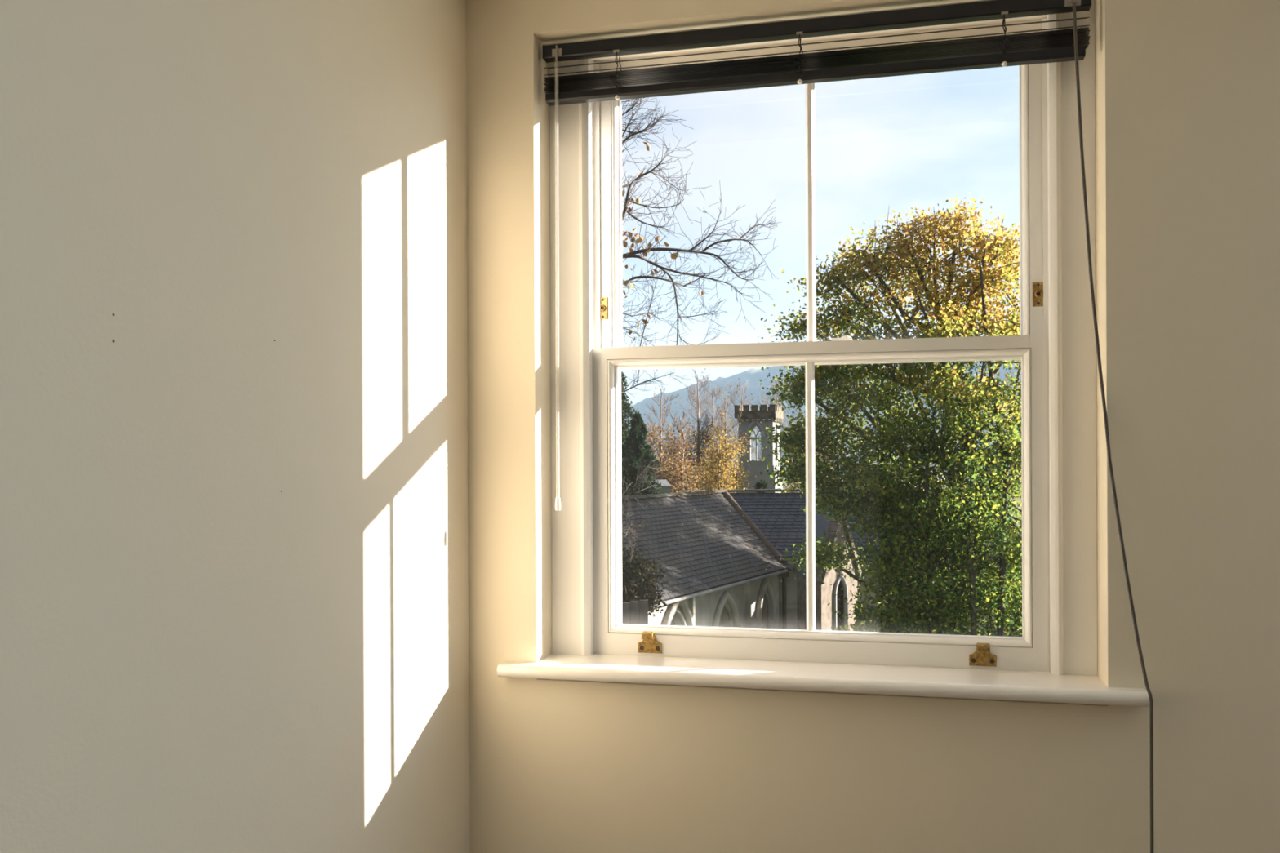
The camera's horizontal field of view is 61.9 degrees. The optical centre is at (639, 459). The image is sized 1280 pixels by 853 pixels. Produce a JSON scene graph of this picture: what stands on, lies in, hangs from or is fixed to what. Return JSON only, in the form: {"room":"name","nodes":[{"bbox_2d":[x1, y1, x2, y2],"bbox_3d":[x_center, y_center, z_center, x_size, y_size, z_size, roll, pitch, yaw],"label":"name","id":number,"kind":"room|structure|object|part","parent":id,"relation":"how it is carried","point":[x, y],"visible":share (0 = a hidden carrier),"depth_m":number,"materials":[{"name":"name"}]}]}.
{"room":"empty room","nodes":[
{"label":"empty room","id":0,"kind":"room"},
{"bbox_2d":[0,0,470,852],"bbox_3d":[-1.056,0.251,-0.655,0.201,2.608,6.130,0,0,14],"label":"wall","id":1,"kind":"structure","parent":0,"point":[233,466],"depth_m":1.28,"materials":[{"name":"beige paint"}]},
{"bbox_2d":[617,369,622,623],"bbox_3d":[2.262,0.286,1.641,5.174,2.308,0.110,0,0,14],"label":"window frame","id":2,"kind":"structure","parent":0,"point":[620,479],"depth_m":2.24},
{"bbox_2d":[466,0,1279,852],"bbox_3d":[2.223,0.286,1.480,5.174,2.308,0.220,0,0,14],"label":"wall","id":3,"kind":"structure","parent":0,"point":[1187,92],"depth_m":1.75,"materials":[{"name":"beige paint"}]},
{"bbox_2d":[497,0,1149,706],"bbox_3d":[0.298,-0.194,1.925,1.089,1.175,0.255,0,0,14],"label":"window","id":4,"kind":"structure","parent":3,"relation":"in","point":[1054,660],"depth_m":1.91,"materials":[{"name":"white paint"}]},
{"bbox_3d":[0.314,0.069,1.963,0.766,0.524,0.042,0,0,14],"label":"moulding","id":5,"kind":"part","parent":4,"relation":"part of","materials":[{"name":"white paint"}]},
{"bbox_3d":[0.325,-0.467,2.014,0.774,0.530,0.042,0,0,14],"label":"moulding","id":6,"kind":"part","parent":4,"relation":"part of","materials":[{"name":"white paint"}]},
{"bbox_3d":[0.325,-0.480,2.015,0.832,0.602,0.045,0,0,14],"label":"sash","id":7,"kind":"part","parent":4,"relation":"part of","materials":[{"name":"white paint"}]},
{"bbox_3d":[0.315,0.079,1.964,0.824,0.587,0.045,0,0,14],"label":"sash","id":8,"kind":"part","parent":4,"relation":"part of","materials":[{"name":"white paint"}]},
{"bbox_3d":[0.288,0.382,1.871,1.089,0.024,0.144,0,0,14],"label":"sill","id":9,"kind":"part","parent":4,"relation":"part of","materials":[{"name":"white paint"}]},
{"bbox_2d":[542,0,1153,852],"bbox_3d":[0.315,0.015,1.830,1.022,1.566,0.091,0,0,14],"label":"blind","id":10,"kind":"object","parent":4,"relation":"attached to","point":[1070,44],"visible":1,"depth_m":1.85,"materials":[{"name":"black metal"}]},
{"bbox_3d":[-0.039,-0.702,1.946,0.027,0.079,0.029,0,0,14],"label":"ladder cord","id":11,"kind":"part","parent":10,"relation":"part of","materials":[{"name":"fabric"}]},
{"bbox_3d":[0.279,-0.703,1.869,0.026,0.079,0.029,0,0,14],"label":"ladder cord","id":12,"kind":"part","parent":10,"relation":"part of","materials":[{"name":"fabric"}]},
{"bbox_3d":[0.281,-0.669,1.871,0.931,0.017,0.025,0,0,14],"label":"rail","id":13,"kind":"part","parent":10,"relation":"part of","materials":[{"name":"black metal"}]},
{"bbox_3d":[0.610,-0.705,1.789,0.022,0.078,0.029,0,0,14],"label":"ladder cord","id":14,"kind":"part","parent":10,"relation":"part of","materials":[{"name":"fabric"}]},
{"bbox_3d":[0.756,0.024,1.708,0.120,1.546,0.013,0,0,44],"label":"pull cord","id":15,"kind":"part","parent":10,"relation":"part of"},
{"label":"outside","id":16,"kind":"structure","parent":0,"visible":0},
{"bbox_2d":[671,474,1022,546],"bbox_3d":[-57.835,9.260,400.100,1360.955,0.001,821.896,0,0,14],"label":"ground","id":17,"kind":"structure","parent":16,"point":[1020,499],"depth_m":306.71,"materials":[{"name":"green plant"}]},
{"bbox_2d":[621,369,641,499],"bbox_3d":[-1.718,1.280,70.345,6.501,15.457,6.926,0,0,42],"label":"conifer","id":18,"kind":"object","parent":17,"relation":"on","point":[625,409],"visible":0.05,"depth_m":70.33,"materials":[{"name":"green plant"}]},
{"bbox_2d":[622,600,648,624],"bbox_3d":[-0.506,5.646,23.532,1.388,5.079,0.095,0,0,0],"label":"fence panel","id":19,"kind":"object","parent":17,"relation":"on","point":[633,612],"visible":0.14,"depth_m":23.49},
{"bbox_2d":[621,412,665,500],"bbox_3d":[-0.177,3.224,58.117,4.405,11.554,5.350,0,0,14],"label":"conifer","id":20,"kind":"object","parent":17,"relation":"on","point":[637,433],"visible":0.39,"depth_m":57.62,"materials":[{"name":"green plant"}]},
{"bbox_2d":[621,453,666,563],"bbox_3d":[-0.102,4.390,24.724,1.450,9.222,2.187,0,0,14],"label":"bare shrub","id":21,"kind":"object","parent":17,"relation":"on","point":[657,458],"visible":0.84,"depth_m":24.73,"materials":[{"name":"grey plant"}]},
{"bbox_2d":[622,542,666,617],"bbox_3d":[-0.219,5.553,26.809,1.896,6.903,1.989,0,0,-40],"label":"evergreen shrub","id":22,"kind":"object","parent":17,"relation":"on","point":[635,584],"visible":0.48,"depth_m":26.46,"materials":[{"name":"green plant"}]},
{"bbox_3d":[-0.394,5.715,26.678,1.139,6.581,1.714,0,0,14],"label":"stem","id":23,"kind":"part","parent":22,"relation":"part of","materials":[{"name":"grey plant"}]},
{"bbox_2d":[651,479,671,497],"bbox_3d":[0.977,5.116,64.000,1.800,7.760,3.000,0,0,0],"label":"shed","id":24,"kind":"object","parent":17,"relation":"on","point":[664,482],"visible":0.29,"depth_m":62.64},
{"bbox_2d":[648,440,676,496],"bbox_3d":[0.877,3.863,73.944,3.798,10.281,3.446,0,0,14],"label":"autumn tree","id":25,"kind":"object","parent":17,"relation":"on","point":[652,471],"visible":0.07,"depth_m":73.95,"materials":[{"name":"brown plant"}]},
{"bbox_2d":[644,380,693,493],"bbox_3d":[1.652,1.566,80.025,4.796,14.869,4.567,0,0,14],"label":"autumn tree","id":26,"kind":"object","parent":17,"relation":"on","point":[654,435],"visible":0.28,"depth_m":79.69,"materials":[{"name":"orange plant"}]},
{"bbox_2d":[653,404,710,497],"bbox_3d":[3.199,2.496,74.829,4.989,13.003,4.609,0,0,14],"label":"autumn tree","id":27,"kind":"object","parent":17,"relation":"on","point":[674,464],"visible":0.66,"depth_m":74.64,"materials":[{"name":"orange plant"}]},
{"bbox_2d":[664,368,728,495],"bbox_3d":[5.081,0.222,96.607,6.870,17.541,6.002,0,0,14],"label":"autumn tree","id":28,"kind":"object","parent":17,"relation":"on","point":[702,436],"visible":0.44,"depth_m":96.45,"materials":[{"name":"orange plant"}]},
{"bbox_2d":[621,97,780,407],"bbox_3d":[-0.356,1.743,14.117,4.456,14.534,1.779,0,0,16],"label":"bare tree","id":29,"kind":"object","parent":17,"relation":"on","point":[632,254],"visible":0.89,"depth_m":13.92,"materials":[{"name":"brown plant"}]},
{"bbox_2d":[684,372,738,487],"bbox_3d":[7.900,-0.134,112.328,6.563,18.207,5.941,0,0,14],"label":"autumn tree","id":30,"kind":"object","parent":17,"relation":"on","point":[718,389],"visible":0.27,"depth_m":111.94,"materials":[{"name":"orange plant"}]},
{"bbox_2d":[692,429,746,494],"bbox_3d":[5.117,3.563,65.876,4.208,10.847,4.231,0,0,14],"label":"autumn tree","id":31,"kind":"object","parent":17,"relation":"on","point":[720,477],"visible":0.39,"depth_m":65.89,"materials":[{"name":"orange plant"}]},
{"bbox_2d":[694,391,755,494],"bbox_3d":[6.971,1.602,87.670,5.482,14.777,4.984,0,0,14],"label":"autumn tree","id":32,"kind":"object","parent":17,"relation":"on","point":[720,430],"visible":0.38,"depth_m":87.71,"materials":[{"name":"orange plant"}]},
{"bbox_2d":[717,377,758,469],"bbox_3d":[12.698,-0.416,127.626,8.849,18.775,6.174,0,0,14],"label":"autumn tree","id":33,"kind":"object","parent":17,"relation":"on","point":[740,388],"visible":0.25,"depth_m":127.81,"materials":[{"name":"brown plant"}]},
{"bbox_2d":[733,404,783,493],"bbox_3d":[11.196,1.973,100.000,4.204,13.952,4.222,0,0,14],"label":"stone tower","id":34,"kind":"structure","parent":17,"relation":"on","point":[765,416],"depth_m":98.38,"materials":[{"name":"grey stone"}]},
{"bbox_3d":[10.649,-2.849,98.405,1.897,1.701,0.318,0,0,18],"label":"hood mould","id":35,"kind":"part","parent":34,"relation":"part of","materials":[{"name":"stone"}]},
{"bbox_2d":[753,480,768,493],"bbox_3d":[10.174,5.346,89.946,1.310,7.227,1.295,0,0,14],"label":"shrub","id":36,"kind":"object","parent":17,"relation":"on","point":[759,485],"visible":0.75,"depth_m":89.77,"materials":[{"name":"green plant"}]},
{"bbox_2d":[751,373,803,478],"bbox_3d":[18.039,-1.376,140.319,9.136,20.602,8.045,0,0,14],"label":"autumn tree","id":37,"kind":"object","parent":17,"relation":"on","point":[776,399],"visible":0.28,"depth_m":140.34,"materials":[{"name":"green plant"}]},
{"bbox_2d":[779,422,816,493],"bbox_3d":[15.961,2.320,107.837,5.056,13.233,5.962,0,0,14],"label":"autumn tree","id":38,"kind":"object","parent":17,"relation":"on","point":[790,485],"visible":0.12,"depth_m":107.47,"materials":[{"name":"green plant"}]},
{"bbox_2d":[622,488,1022,635],"bbox_3d":[1.004,5.121,36.962,34.880,7.750,15.113,0,0,-44],"label":"church","id":39,"kind":"structure","parent":17,"relation":"on","point":[723,554],"depth_m":37.31,"materials":[{"name":"stone"}]},
{"bbox_3d":[1.134,5.170,32.222,0.257,2.128,2.508,0,0,28],"label":"hood mould","id":40,"kind":"part","parent":39,"relation":"part of","materials":[{"name":"stone"}]},
{"bbox_3d":[2.851,5.354,35.394,0.257,1.972,2.257,0,0,28],"label":"hood mould","id":41,"kind":"part","parent":39,"relation":"part of","materials":[{"name":"stone"}]},
{"bbox_3d":[4.535,5.085,38.509,0.257,1.568,1.606,0,0,28],"label":"hood mould","id":42,"kind":"part","parent":39,"relation":"part of","materials":[{"name":"stone"}]},
{"bbox_2d":[814,435,840,489],"bbox_3d":[15.905,2.956,89.971,4.088,11.961,4.362,0,0,14],"label":"autumn tree","id":43,"kind":"object","parent":17,"relation":"on","point":[817,453],"visible":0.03,"depth_m":89.60,"materials":[{"name":"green plant"}]},
{"bbox_2d":[748,192,1022,636],"bbox_3d":[6.823,1.384,24.100,8.732,15.190,5.561,0,0,8],"label":"broadleaf tree","id":44,"kind":"object","parent":17,"relation":"on","point":[955,560],"visible":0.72,"depth_m":24.00,"materials":[{"name":"green plant"}]},
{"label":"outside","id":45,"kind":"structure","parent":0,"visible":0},
{"bbox_2d":[621,360,1021,475],"bbox_3d":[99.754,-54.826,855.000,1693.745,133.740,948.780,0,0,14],"label":"hill","id":46,"kind":"structure","parent":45,"point":[752,376],"depth_m":732.99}
]}

